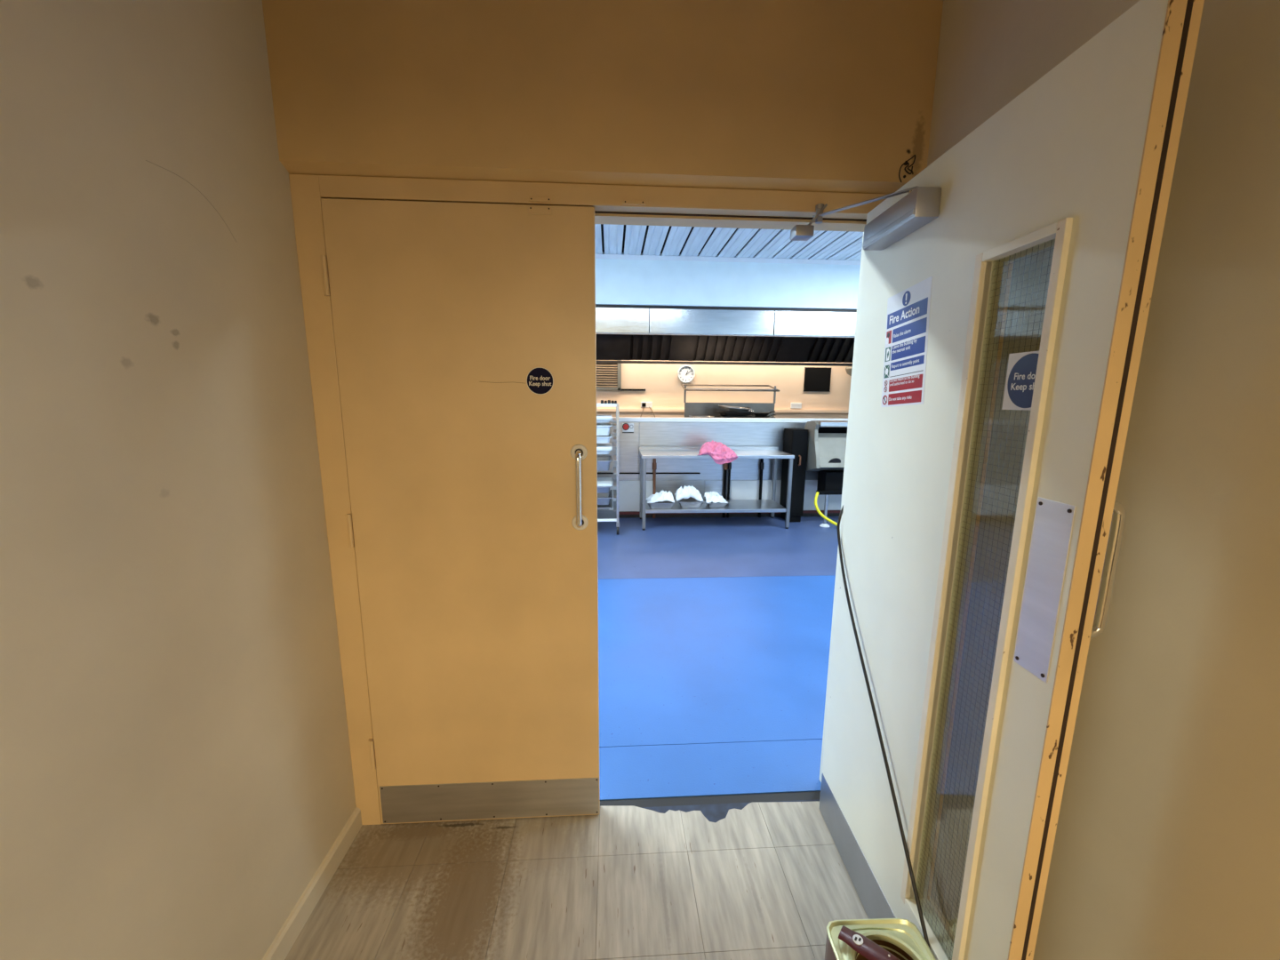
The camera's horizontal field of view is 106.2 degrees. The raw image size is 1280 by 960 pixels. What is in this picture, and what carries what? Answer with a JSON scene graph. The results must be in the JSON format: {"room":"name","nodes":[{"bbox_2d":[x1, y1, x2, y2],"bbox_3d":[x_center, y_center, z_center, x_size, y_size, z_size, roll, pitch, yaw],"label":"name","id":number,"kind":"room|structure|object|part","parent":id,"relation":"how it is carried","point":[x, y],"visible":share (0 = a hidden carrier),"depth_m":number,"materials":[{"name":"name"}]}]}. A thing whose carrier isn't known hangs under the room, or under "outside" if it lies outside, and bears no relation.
{"room":"corridor","nodes":[
{"label":"corridor","id":0,"kind":"room"},
{"bbox_2d":[0,0,356,959],"bbox_3d":[-0.858,0.195,-1.160,0.120,2.900,5.212,0,10,-3],"label":"wall","id":1,"kind":"structure","parent":0,"point":[176,772],"depth_m":0.91,"materials":[{"name":"paint"}]},
{"bbox_2d":[261,807,362,959],"bbox_3d":[-0.849,1.452,-0.130,0.014,0.072,3.610,0,10,-3],"label":"baseboard","id":2,"kind":"structure","parent":1,"relation":"attached to","point":[289,932],"depth_m":1.38,"materials":[{"name":"paint"}]},
{"bbox_2d":[284,516,869,959],"bbox_3d":[0.577,1.106,2.332,7.400,0.060,11.600,0,10,-3],"label":"floor","id":3,"kind":"structure","parent":0,"point":[629,881],"depth_m":1.66,"materials":[{"name":"tile"}]},
{"bbox_2d":[596,403,619,534],"bbox_3d":[-0.521,-0.139,5.263,0.586,1.384,0.573,0,10,-3],"label":"trolley","id":4,"kind":"object","parent":3,"relation":"on","point":[612,515],"visible":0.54,"depth_m":5.12,"materials":[{"name":"metal"}]},
{"bbox_2d":[596,443,612,454],"bbox_3d":[-0.520,-0.341,5.228,0.434,0.076,0.456,0,10,-3],"label":"pan","id":5,"kind":"object","parent":4,"relation":"in","point":[601,448],"visible":0.47,"depth_m":5.04,"materials":[{"name":"plastic"}]},
{"bbox_3d":[-0.520,-0.366,5.224,0.430,0.026,0.452,0,10,-3],"label":"lid","id":6,"kind":"part","parent":5,"relation":"part of","materials":[{"name":"white paint"}]},
{"bbox_2d":[596,433,612,443],"bbox_3d":[-0.519,-0.452,5.209,0.434,0.070,0.456,0,10,-3],"label":"pan","id":7,"kind":"object","parent":4,"relation":"in","point":[600,439],"visible":0.42,"depth_m":5.01,"materials":[{"name":"plastic"}]},
{"bbox_2d":[596,415,612,422],"bbox_3d":[-0.518,-0.662,5.173,0.434,0.066,0.456,0,10,-3],"label":"pan","id":8,"kind":"object","parent":4,"relation":"in","point":[599,418],"visible":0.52,"depth_m":4.96,"materials":[{"name":"plastic"}]},
{"bbox_3d":[-0.517,-0.681,5.170,0.430,0.026,0.452,0,10,-3],"label":"lid","id":9,"kind":"part","parent":8,"relation":"part of","materials":[{"name":"white paint"}]},
{"bbox_2d":[596,423,612,435],"bbox_3d":[-0.518,-0.548,5.192,0.434,0.105,0.456,0,10,-3],"label":"pan","id":10,"kind":"object","parent":4,"relation":"in","point":[602,428],"visible":0.47,"depth_m":5.00,"materials":[{"name":"plastic"}]},
{"bbox_2d":[597,477,612,493],"bbox_3d":[-0.523,0.055,5.296,0.434,0.101,0.456,0,10,-3],"label":"pan","id":11,"kind":"object","parent":4,"relation":"in","point":[604,484],"visible":0.47,"depth_m":5.11,"materials":[{"name":"metal"}]},
{"bbox_3d":[-0.523,0.018,5.290,0.430,0.026,0.452,0,10,-3],"label":"lid","id":12,"kind":"part","parent":11,"relation":"part of","materials":[{"name":"plastic"}]},
{"bbox_2d":[597,455,612,471],"bbox_3d":[-0.521,-0.186,5.255,0.434,0.110,0.456,0,10,-3],"label":"pan","id":13,"kind":"object","parent":4,"relation":"in","point":[604,461],"visible":0.48,"depth_m":5.07,"materials":[{"name":"metal"}]},
{"bbox_2d":[597,489,612,504],"bbox_3d":[-0.524,0.191,5.320,0.434,0.085,0.456,0,10,-3],"label":"pan","id":14,"kind":"object","parent":4,"relation":"in","point":[603,499],"visible":0.42,"depth_m":5.14,"materials":[{"name":"metal"}]},
{"bbox_2d":[597,498,612,510],"bbox_3d":[-0.524,0.270,5.333,0.434,0.030,0.456,0,10,-3],"label":"pan","id":15,"kind":"object","parent":4,"relation":"on","point":[610,506],"visible":0.35,"depth_m":5.27,"materials":[{"name":"metal"}]},
{"bbox_3d":[-0.502,-0.765,4.912,0.524,0.028,0.024,0,10,-3],"label":"rail","id":16,"kind":"part","parent":4,"relation":"part of","materials":[{"name":"silver metal"}]},
{"bbox_3d":[-0.511,0.428,5.117,0.524,0.027,0.024,0,10,-3],"label":"rail","id":17,"kind":"part","parent":4,"relation":"part of","materials":[{"name":"silver metal"}]},
{"bbox_3d":[-0.261,-0.249,5.504,0.026,1.245,0.026,0,10,-3],"label":"post","id":18,"kind":"part","parent":4,"relation":"part of","materials":[{"name":"metal"}]},
{"bbox_3d":[-0.232,-0.168,5.032,0.026,1.245,0.026,0,10,-3],"label":"post","id":19,"kind":"part","parent":4,"relation":"part of","materials":[{"name":"metal"}]},
{"bbox_2d":[639,447,794,530],"bbox_3d":[0.839,0.080,5.551,1.680,0.875,0.540,0,10,-3],"label":"steel table","id":20,"kind":"object","parent":3,"relation":"on","point":[735,506],"visible":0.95,"depth_m":5.40,"materials":[{"name":"grey metal"}]},
{"bbox_3d":[0.015,0.067,5.753,0.036,0.780,0.036,0,10,-3],"label":"leg","id":21,"kind":"part","parent":20,"relation":"part of","materials":[{"name":"metal"}]},
{"bbox_3d":[0.045,0.151,5.266,0.036,0.780,0.036,0,10,-3],"label":"leg","id":22,"kind":"part","parent":20,"relation":"part of","materials":[{"name":"metal"}]},
{"bbox_2d":[646,499,676,508],"bbox_3d":[0.232,0.272,5.420,0.336,0.072,0.230,0,10,-3],"label":"food tray","id":23,"kind":"object","parent":20,"relation":"on","point":[665,504],"visible":0.66,"depth_m":5.34,"materials":[{"name":"metal"}]},
{"bbox_2d":[646,488,674,503],"bbox_3d":[0.220,0.173,5.404,0.319,0.125,0.216,0,10,-3],"label":"cloth","id":24,"kind":"object","parent":23,"relation":"in","point":[661,496],"visible":0.98,"depth_m":5.35,"materials":[{"name":"white fabric"}]},
{"bbox_2d":[677,497,704,507],"bbox_3d":[0.569,0.263,5.470,0.310,0.078,0.230,0,10,-3],"label":"food tray","id":25,"kind":"object","parent":20,"relation":"on","point":[691,502],"visible":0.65,"depth_m":5.40,"materials":[{"name":"metal"}]},
{"bbox_2d":[673,485,703,501],"bbox_3d":[0.549,0.142,5.445,0.312,0.159,0.211,0,10,-3],"label":"cloth","id":26,"kind":"object","parent":25,"relation":"in","point":[688,492],"visible":1,"depth_m":5.38,"materials":[{"name":"white fabric"}]},
{"bbox_2d":[704,499,729,507],"bbox_3d":[0.869,0.271,5.490,0.270,0.060,0.220,-1,10,-7],"label":"food tray","id":27,"kind":"object","parent":20,"relation":"on","point":[711,504],"visible":0.7,"depth_m":5.41,"materials":[{"name":"metal"}]},
{"bbox_2d":[703,491,727,503],"bbox_3d":[0.858,0.187,5.474,0.257,0.110,0.204,0,10,-3],"label":"cloth","id":28,"kind":"object","parent":27,"relation":"on","point":[714,497],"visible":1,"depth_m":5.43,"materials":[{"name":"white fabric"}]},
{"bbox_2d":[697,440,738,464],"bbox_3d":[0.840,-0.308,5.285,0.437,0.258,0.276,0,10,-1],"label":"cloth","id":29,"kind":"object","parent":20,"relation":"on","point":[721,454],"visible":1,"depth_m":5.19,"materials":[{"name":"pink fabric"}]},
{"bbox_3d":[1.633,0.062,5.851,0.036,0.780,0.036,0,10,-3],"label":"leg","id":30,"kind":"part","parent":20,"relation":"part of","materials":[{"name":"metal"}]},
{"bbox_3d":[1.662,0.146,5.364,0.036,0.780,0.036,0,10,-3],"label":"leg","id":31,"kind":"part","parent":20,"relation":"part of","materials":[{"name":"metal"}]},
{"bbox_2d":[681,384,779,417],"bbox_3d":[1.276,-0.474,6.540,1.327,1.639,1.031,0,10,-3],"label":"shelf","id":32,"kind":"object","parent":3,"relation":"on","point":[692,409],"visible":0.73,"depth_m":6.73,"materials":[{"name":"metal"}]},
{"bbox_2d":[688,415,714,417],"bbox_3d":[0.815,-0.784,6.209,0.290,0.093,0.290,9,13,41],"label":"dish","id":33,"kind":"object","parent":32,"relation":"on","point":[689,415],"visible":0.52,"depth_m":6.17,"materials":[{"name":"white ceramic"}]},
{"bbox_3d":[0.817,-0.780,6.210,0.290,0.085,0.290,0,10,-3],"label":"dish","id":34,"kind":"part","parent":33,"relation":"part of","materials":[{"name":"metal"}]},
{"bbox_3d":[1.253,-1.275,6.751,1.260,0.005,0.320,0,10,-3],"label":"shelf plate","id":35,"kind":"part","parent":32,"relation":"part of","materials":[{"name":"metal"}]},
{"bbox_3d":[1.234,-1.357,6.899,1.260,0.022,0.022,0,10,-3],"label":"shelf rail","id":36,"kind":"part","parent":32,"relation":"part of","materials":[{"name":"metal"}]},
{"bbox_3d":[1.256,-0.951,6.756,1.275,0.265,0.020,0,10,-3],"label":"splash panel","id":37,"kind":"part","parent":32,"relation":"part of","materials":[{"name":"metal"}]},
{"bbox_3d":[1.270,-1.230,6.597,1.305,0.024,0.024,0,10,-3],"label":"shelf rail","id":38,"kind":"part","parent":32,"relation":"part of","materials":[{"name":"metal"}]},
{"bbox_3d":[1.673,-0.824,6.560,0.362,0.065,0.280,0,10,-3],"label":"frying pan","id":39,"kind":"object","parent":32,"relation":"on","visible":0},
{"bbox_2d":[752,414,775,417],"bbox_3d":[1.652,-0.862,6.540,0.322,0.065,0.278,6,11,28],"label":"frying pan","id":40,"kind":"object","parent":39,"relation":"on","point":[772,414],"visible":0.42,"depth_m":6.44,"materials":[{"name":"black metal"}]},
{"bbox_2d":[751,410,775,415],"bbox_3d":[1.642,-0.904,6.532,0.322,0.065,0.278,6,11,28],"label":"frying pan","id":41,"kind":"object","parent":40,"relation":"on","point":[754,413],"visible":0.79,"depth_m":6.46,"materials":[{"name":"black metal"}]},
{"bbox_2d":[779,428,807,522],"bbox_3d":[1.833,-0.056,5.721,0.185,1.100,0.339,0,10,-3],"label":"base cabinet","id":42,"kind":"object","parent":3,"relation":"on","point":[796,440],"visible":0.84,"depth_m":5.62,"materials":[{"name":"black metal"}]},
{"bbox_3d":[1.841,-0.085,5.593,0.175,0.960,0.012,0,10,-3],"label":"door","id":43,"kind":"part","parent":42,"relation":"part of","materials":[{"name":"black wood"}]},
{"bbox_2d":[804,420,847,527],"bbox_3d":[2.430,-0.079,5.586,0.960,1.200,0.420,0,10,-3],"label":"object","id":44,"kind":"object","parent":3,"relation":"on","point":[827,439],"visible":0.52,"depth_m":5.48,"materials":[{"name":"grey metal"}]},
{"bbox_3d":[1.972,-0.374,5.512,0.040,0.600,0.410,0,10,-3],"label":"panel","id":45,"kind":"part","parent":44,"relation":"part of","materials":[{"name":"grey metal"}]},
{"bbox_2d":[814,491,837,526],"bbox_3d":[2.380,0.348,5.426,0.825,0.413,0.107,1,10,2],"label":"hose","id":46,"kind":"object","parent":44,"relation":"hanging from","point":[817,492],"visible":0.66,"depth_m":5.42,"materials":[{"name":"yellow rubber"}]},
{"bbox_3d":[2.134,0.331,5.521,0.037,0.350,0.038,0,10,-3],"label":"leg","id":47,"kind":"part","parent":44,"relation":"part of","materials":[{"name":"metal"}]},
{"bbox_3d":[2.435,-0.396,5.483,0.880,0.260,0.165,0,10,-3],"label":"tilted panel","id":48,"kind":"part","parent":44,"relation":"part of","materials":[{"name":"grey metal"}]},
{"bbox_3d":[2.421,-0.390,5.715,0.880,0.530,0.040,0,10,-3],"label":"panel","id":49,"kind":"part","parent":44,"relation":"part of","materials":[{"name":"black plastic"}]},
{"bbox_2d":[824,918,935,959],"bbox_3d":[0.528,1.151,1.026,0.212,0.292,0.212,0,10,-2],"label":"tin","id":50,"kind":"object","parent":3,"relation":"on","point":[875,939],"visible":1,"depth_m":1.07,"materials":[{"name":"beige metal"}]},
{"bbox_2d":[262,0,943,194],"bbox_3d":[-0.069,-1.261,1.317,1.763,0.860,0.157,0,10,-3],"label":"wall","id":51,"kind":"structure","parent":0,"point":[834,96],"depth_m":1.28,"materials":[{"name":"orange paint"}]},
{"bbox_2d":[288,174,919,824],"bbox_3d":[-0.071,0.192,1.424,1.763,2.040,0.438,0,10,-3],"label":"trim","id":52,"kind":"structure","parent":51,"relation":"attached to","point":[803,212],"depth_m":1.39,"materials":[{"name":"beige paint"}]},
{"bbox_3d":[-0.279,-0.785,1.346,0.064,0.012,0.005,0,10,-3],"label":"keep plate","id":53,"kind":"part","parent":52,"relation":"part of","materials":[{"name":"beige paint"}]},
{"bbox_3d":[-0.017,-0.786,1.362,0.066,0.012,0.005,0,10,-3],"label":"keep plate","id":54,"kind":"part","parent":52,"relation":"part of","materials":[{"name":"beige paint"}]},
{"bbox_3d":[0.572,-0.718,1.250,0.014,0.049,0.341,-4,11,-22],"label":"closer arm","id":55,"kind":"part","parent":52,"relation":"part of","materials":[{"name":"metal"}]},
{"bbox_2d":[596,416,847,511],"bbox_3d":[0.357,-0.152,5.886,7.400,1.212,0.155,0,10,-3],"label":"wall","id":56,"kind":"structure","parent":0,"point":[648,432],"depth_m":5.83,"materials":[{"name":"metal"}]},
{"bbox_3d":[-0.563,-0.341,5.740,1.098,0.698,0.012,0,10,-3],"label":"panel","id":57,"kind":"part","parent":56,"relation":"part of","materials":[{"name":"metal"}]},
{"bbox_2d":[622,423,633,432],"bbox_3d":[-0.141,-0.613,5.687,0.137,0.118,0.050,0,10,-3],"label":"switch panel","id":58,"kind":"object","parent":56,"relation":"attached to","point":[627,428],"visible":1,"depth_m":5.69,"materials":[{"name":"white paint"}]},
{"bbox_3d":[-0.468,0.197,5.837,1.296,0.380,0.014,0,10,-3],"label":"panel","id":59,"kind":"part","parent":56,"relation":"part of","materials":[{"name":"white paint"}]},
{"bbox_2d":[597,472,700,473],"bbox_3d":[-0.302,-0.079,5.782,2.070,0.021,0.019,0,10,-3],"label":"conduit","id":60,"kind":"object","parent":56,"relation":"attached to","point":[597,473],"visible":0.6,"depth_m":5.80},
{"bbox_2d":[652,458,656,518],"bbox_3d":[0.172,0.069,5.810,0.051,0.800,0.051,0,10,-3],"label":"pipe","id":61,"kind":"object","parent":56,"relation":"attached to","point":[654,463],"visible":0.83,"depth_m":5.78,"materials":[{"name":"brown metal"}]},
{"bbox_3d":[0.485,0.194,5.895,0.606,0.380,0.014,0,10,-3],"label":"panel","id":62,"kind":"part","parent":56,"relation":"part of","materials":[{"name":"metal"}]},
{"bbox_3d":[0.934,-0.346,5.830,1.894,0.698,0.012,0,10,-3],"label":"panel","id":63,"kind":"part","parent":56,"relation":"part of","materials":[{"name":"metal"}]},
{"bbox_3d":[0.954,0.192,5.923,0.326,0.380,0.014,0,10,-3],"label":"panel","id":64,"kind":"part","parent":56,"relation":"part of","materials":[{"name":"metal"}]},
{"bbox_2d":[722,463,727,517],"bbox_3d":[1.036,0.066,5.862,0.051,0.800,0.051,0,10,-3],"label":"pipe","id":65,"kind":"object","parent":56,"relation":"attached to","point":[725,465],"visible":0.66,"depth_m":5.84,"materials":[{"name":"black metal"}]},
{"bbox_2d":[726,462,731,517],"bbox_3d":[1.086,0.066,5.865,0.045,0.800,0.045,0,10,-3],"label":"pipe","id":66,"kind":"object","parent":56,"relation":"attached to","point":[729,463],"visible":0.78,"depth_m":5.84,"materials":[{"name":"black metal"}]},
{"bbox_3d":[0.357,-0.726,5.787,7.390,0.046,0.155,0,10,-3],"label":"cap rail","id":67,"kind":"part","parent":56,"relation":"part of","materials":[{"name":"white paint"}]},
{"bbox_2d":[618,510,840,518],"bbox_3d":[0.353,0.422,5.906,7.390,0.074,0.024,0,10,-3],"label":"baseboard","id":68,"kind":"structure","parent":56,"relation":"attached to","point":[805,513],"depth_m":5.93,"materials":[{"name":"black rubber"}]},
{"bbox_3d":[1.498,0.191,5.957,0.756,0.380,0.014,0,10,-3],"label":"panel","id":69,"kind":"part","parent":56,"relation":"part of","materials":[{"name":"white paint"}]},
{"bbox_2d":[758,458,764,517],"bbox_3d":[1.480,0.065,5.889,0.054,0.800,0.054,0,10,-3],"label":"pipe","id":70,"kind":"object","parent":56,"relation":"attached to","point":[762,463],"visible":0.83,"depth_m":5.86,"materials":[{"name":"black metal"}]},
{"bbox_3d":[2.965,-0.352,5.954,2.166,0.698,0.012,0,10,-3],"label":"panel","id":71,"kind":"part","parent":56,"relation":"part of","materials":[{"name":"metal"}]},
{"bbox_3d":[2.961,0.186,6.045,2.166,0.380,0.014,0,10,-3],"label":"panel","id":72,"kind":"part","parent":56,"relation":"part of","materials":[{"name":"white paint"}]},
{"bbox_2d":[596,360,852,418],"bbox_3d":[0.241,-1.354,7.743,7.600,2.950,0.120,0,10,-3],"label":"wall","id":73,"kind":"structure","parent":0,"point":[661,383],"depth_m":7.72,"materials":[{"name":"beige paint"}]},
{"bbox_2d":[596,360,621,390],"bbox_3d":[-0.699,-1.696,7.540,0.806,0.560,0.050,0,10,-3],"label":"air vent","id":74,"kind":"object","parent":73,"relation":"in","point":[608,375],"visible":0.33,"depth_m":7.56,"materials":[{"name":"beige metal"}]},
{"bbox_3d":[-0.701,-1.440,7.584,0.800,0.040,0.050,0,10,-3],"label":"frame","id":75,"kind":"part","parent":74,"relation":"part of","materials":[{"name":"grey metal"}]},
{"bbox_3d":[-0.325,-1.678,7.566,0.056,0.520,0.050,0,10,-3],"label":"frame","id":76,"kind":"part","parent":74,"relation":"part of","materials":[{"name":"grey metal"}]},
{"bbox_2d":[620,388,645,391],"bbox_3d":[-0.113,-1.432,7.635,0.402,0.032,0.024,0,10,-3],"label":"shelf","id":77,"kind":"object","parent":73,"relation":"attached to","point":[628,389],"visible":1,"depth_m":7.63,"materials":[{"name":"black metal"}]},
{"bbox_2d":[640,401,655,417],"bbox_3d":[0.125,-1.049,7.692,0.258,0.395,0.070,0,10,-3],"label":"wall socket","id":78,"kind":"object","parent":73,"relation":"attached to","point":[644,404],"visible":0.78,"depth_m":7.67,"materials":[{"name":"white paint"}]},
{"bbox_3d":[0.105,-1.203,7.685,0.180,0.090,0.030,0,10,-3],"label":"plate","id":79,"kind":"part","parent":78,"relation":"part of","materials":[{"name":"white paint"}]},
{"bbox_2d":[677,365,695,383],"bbox_3d":[0.733,-1.680,7.639,0.276,0.276,0.034,0,10,-3],"label":"wall clock","id":80,"kind":"object","parent":73,"relation":"attached to","point":[685,373],"visible":1,"depth_m":7.64,"materials":[{"name":"plastic"}]},
{"bbox_2d":[596,408,848,414],"bbox_3d":[0.239,-1.107,7.701,7.390,0.073,0.041,0,10,-3],"label":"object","id":81,"kind":"object","parent":73,"relation":"attached to","point":[598,410],"visible":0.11,"depth_m":7.71,"materials":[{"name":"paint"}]},
{"bbox_2d":[790,402,801,408],"bbox_3d":[2.541,-1.210,7.830,0.180,0.090,0.034,0,10,-3],"label":"wall socket","id":82,"kind":"object","parent":73,"relation":"attached to","point":[793,405],"visible":1,"depth_m":7.82,"materials":[{"name":"white paint"}]},
{"bbox_2d":[803,367,831,391],"bbox_3d":[2.873,-1.626,7.787,0.444,0.384,0.018,0,10,-3],"label":"panel","id":83,"kind":"object","parent":73,"relation":"attached to","point":[816,379],"visible":1,"depth_m":7.78,"materials":[{"name":"rubber"}]},
{"bbox_3d":[2.874,-1.812,7.757,0.444,0.007,0.014,0,10,-3],"label":"frame","id":84,"kind":"part","parent":83,"relation":"part of","materials":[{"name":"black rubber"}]},
{"bbox_2d":[845,366,852,375],"bbox_3d":[3.413,-1.746,7.625,0.300,0.210,0.300,9,13,40],"label":"fitting","id":85,"kind":"object","parent":73,"relation":"attached to","point":[849,369],"visible":0.27,"depth_m":7.58,"materials":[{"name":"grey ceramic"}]},
{"bbox_2d":[595,252,860,309],"bbox_3d":[0.418,-1.976,4.785,7.400,0.478,0.110,0,10,-3],"label":"wall","id":86,"kind":"structure","parent":0,"point":[618,282],"depth_m":4.76,"materials":[{"name":"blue paint"}]},
{"bbox_2d":[595,304,856,366],"bbox_3d":[0.347,-1.889,5.894,7.390,0.772,2.250,0,10,-3],"label":"hood","id":87,"kind":"object","parent":86,"relation":"attached to","point":[668,334],"visible":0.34,"depth_m":4.92,"materials":[{"name":"metal"}]},
{"bbox_3d":[-0.504,-1.999,6.457,0.760,0.709,0.665,0,10,-3],"label":"blank plate","id":88,"kind":"part","parent":87,"relation":"part of","materials":[{"name":"metal"}]},
{"bbox_3d":[-0.519,-1.585,4.757,1.222,0.238,0.015,0,10,-3],"label":"fascia panel","id":89,"kind":"part","parent":87,"relation":"part of","materials":[{"name":"metal"}]},
{"bbox_3d":[0.604,-2.002,6.524,0.340,0.709,0.665,0,10,-3],"label":"blank plate","id":90,"kind":"part","parent":87,"relation":"part of","materials":[{"name":"metal"}]},
{"bbox_3d":[0.726,-1.588,4.832,1.257,0.238,0.015,0,10,-3],"label":"fascia panel","id":91,"kind":"part","parent":87,"relation":"part of","materials":[{"name":"metal"}]},
{"bbox_3d":[2.196,-2.007,6.620,0.430,0.709,0.665,0,10,-3],"label":"blank plate","id":92,"kind":"part","parent":87,"relation":"part of","materials":[{"name":"metal"}]},
{"bbox_3d":[1.988,-1.592,4.909,1.255,0.238,0.015,0,10,-3],"label":"fascia panel","id":93,"kind":"part","parent":87,"relation":"part of","materials":[{"name":"metal"}]},
{"bbox_2d":[595,254,860,264],"bbox_3d":[0.424,-2.158,4.683,7.400,0.034,0.030,0,10,-3],"label":"trim","id":94,"kind":"structure","parent":86,"relation":"attached to","point":[597,256],"depth_m":4.71,"materials":[{"name":"white paint"}]},
{"bbox_2d":[594,224,863,260],"bbox_3d":[0.441,-2.202,4.407,7.400,0.145,6.180,0,10,-3],"label":"ceiling","id":95,"kind":"structure","parent":0,"point":[610,239],"depth_m":4.27,"materials":[{"name":"white metal"}]},
{"bbox_2d":[927,0,1279,959],"bbox_3d":[1.020,0.189,-1.046,0.117,2.900,5.212,0,10,-3],"label":"wall","id":96,"kind":"structure","parent":0,"point":[1166,845],"depth_m":0.76,"materials":[{"name":"paint"}]},
{"bbox_2d":[929,897,955,943],"bbox_3d":[0.897,1.447,-0.024,0.014,0.072,3.610,0,10,-3],"label":"baseboard","id":97,"kind":"structure","parent":96,"relation":"attached to","point":[931,900],"depth_m":1.29,"materials":[{"name":"paint"}]},
{"bbox_2d":[818,0,1204,959],"bbox_3d":[0.667,0.272,1.160,0.131,1.974,0.799,-1,10,-6],"label":"door","id":98,"kind":"structure","parent":96,"relation":"in","point":[1081,163],"depth_m":0.89,"materials":[{"name":"white paint"}]},
{"bbox_3d":[0.647,1.169,1.317,0.003,0.146,0.787,0,10,-1],"label":"kick plate","id":99,"kind":"part","parent":98,"relation":"part of","materials":[{"name":"silver metal"}]},
{"bbox_2d":[836,505,930,949],"bbox_3d":[0.627,0.693,0.988,0.062,1.212,1.325,1,10,3],"label":"cable","id":100,"kind":"object","parent":98,"relation":"attached to","point":[916,897],"visible":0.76,"depth_m":1.25,"materials":[{"name":"black rubber"}]},
{"bbox_3d":[0.603,-0.612,1.178,0.005,0.013,0.240,0,10,-1],"label":"closer trim","id":101,"kind":"part","parent":98,"relation":"part of","materials":[{"name":"metal"}]},
{"bbox_2d":[880,276,932,407],"bbox_3d":[0.656,-0.328,1.194,0.002,0.296,0.206,0,10,-1],"label":"poster","id":102,"kind":"object","parent":98,"relation":"attached to","point":[908,316],"visible":1,"depth_m":1.18,"materials":[{"name":"multicoloured paper"}]},
{"bbox_3d":[0.655,-0.204,1.194,0.001,0.037,0.147,0,10,-1],"label":"red panel","id":103,"kind":"part","parent":102,"relation":"part of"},
{"bbox_3d":[0.655,-0.239,1.190,0.001,0.040,0.148,0,10,-1],"label":"red panel","id":104,"kind":"part","parent":102,"relation":"part of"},
{"bbox_3d":[0.656,-0.409,1.187,0.001,0.048,0.176,0,10,-1],"label":"heading panel","id":105,"kind":"part","parent":102,"relation":"part of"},
{"bbox_3d":[0.656,-0.287,1.184,0.001,0.029,0.145,0,10,-1],"label":"blue panel","id":106,"kind":"part","parent":102,"relation":"part of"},
{"bbox_3d":[0.656,-0.321,1.180,0.001,0.046,0.146,0,10,-1],"label":"blue panel","id":107,"kind":"part","parent":102,"relation":"part of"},
{"bbox_3d":[0.656,-0.365,1.176,0.001,0.043,0.146,0,10,-1],"label":"blue panel","id":108,"kind":"part","parent":102,"relation":"part of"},
{"bbox_2d":[1001,350,1039,410],"bbox_3d":[0.673,-0.172,0.836,0.002,0.100,0.098,0,10,-1],"label":"sign","id":109,"kind":"object","parent":98,"relation":"attached to","point":[1021,370],"visible":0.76,"depth_m":0.85,"materials":[{"name":"blue plastic"}]},
{"bbox_3d":[0.660,0.179,0.789,0.002,0.294,0.068,0,10,-1],"label":"push plate","id":110,"kind":"part","parent":98,"relation":"part of","materials":[{"name":"silver metal"}]},
{"bbox_3d":[0.735,0.147,0.780,0.069,0.238,0.017,0,10,-1],"label":"pull handle","id":111,"kind":"part","parent":98,"relation":"part of","materials":[{"name":"silver metal"}]},
{"bbox_3d":[0.619,-0.262,1.556,7.400,2.900,0.108,0,10,-3],"label":"wall","id":112,"kind":"structure","parent":0,"visible":0},
{"bbox_2d":[320,198,599,823],"bbox_3d":[-0.514,0.205,1.492,0.759,1.975,0.105,0,10,-3],"label":"door","id":113,"kind":"structure","parent":112,"relation":"in","point":[472,522],"depth_m":1.47,"materials":[{"name":"beige paint"}]},
{"bbox_3d":[-0.511,1.102,1.654,0.735,0.143,0.002,0,10,-3],"label":"kick plate","id":114,"kind":"part","parent":113,"relation":"part of","materials":[{"name":"metal"}]},
{"bbox_2d":[526,367,553,394],"bbox_3d":[-0.297,-0.294,1.427,0.081,0.081,0.001,0,10,-3],"label":"door sign","id":115,"kind":"object","parent":113,"relation":"attached to","point":[540,380],"visible":1,"depth_m":1.43,"materials":[{"name":"black plastic"}]},
{"bbox_3d":[-0.280,-0.756,1.348,0.066,0.022,0.005,0,10,-3],"label":"bolt plate","id":116,"kind":"part","parent":113,"relation":"part of","materials":[{"name":"beige paint"}]},
{"bbox_3d":[-0.185,0.029,1.460,0.017,0.238,0.063,0,10,-3],"label":"pull handle","id":117,"kind":"part","parent":113,"relation":"part of","materials":[{"name":"silver metal"}]},
{"bbox_3d":[1.265,-0.780,6.317,0.453,0.056,0.320,1,10,2],"label":"tin","id":118,"kind":"object","parent":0,"visible":0},
{"bbox_2d":[718,414,755,417],"bbox_3d":[1.276,-0.827,6.309,0.453,0.064,0.320,0,10,-3],"label":"tin","id":119,"kind":"object","parent":118,"relation":"on","point":[722,416],"visible":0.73,"depth_m":6.36,"materials":[{"name":"black metal"}]},
{"bbox_2d":[718,409,753,415],"bbox_3d":[1.264,-0.882,6.312,0.442,0.071,0.320,-1,10,-9],"label":"tin","id":120,"kind":"object","parent":119,"relation":"on","point":[722,412],"visible":0.81,"depth_m":6.19,"materials":[{"name":"black metal"}]},
{"bbox_2d":[719,405,751,411],"bbox_3d":[1.258,-0.936,6.312,0.393,0.086,0.320,-2,10,-15],"label":"tin","id":121,"kind":"object","parent":120,"relation":"on","point":[724,407],"visible":0.97,"depth_m":6.21,"materials":[{"name":"metal"}]}
]}

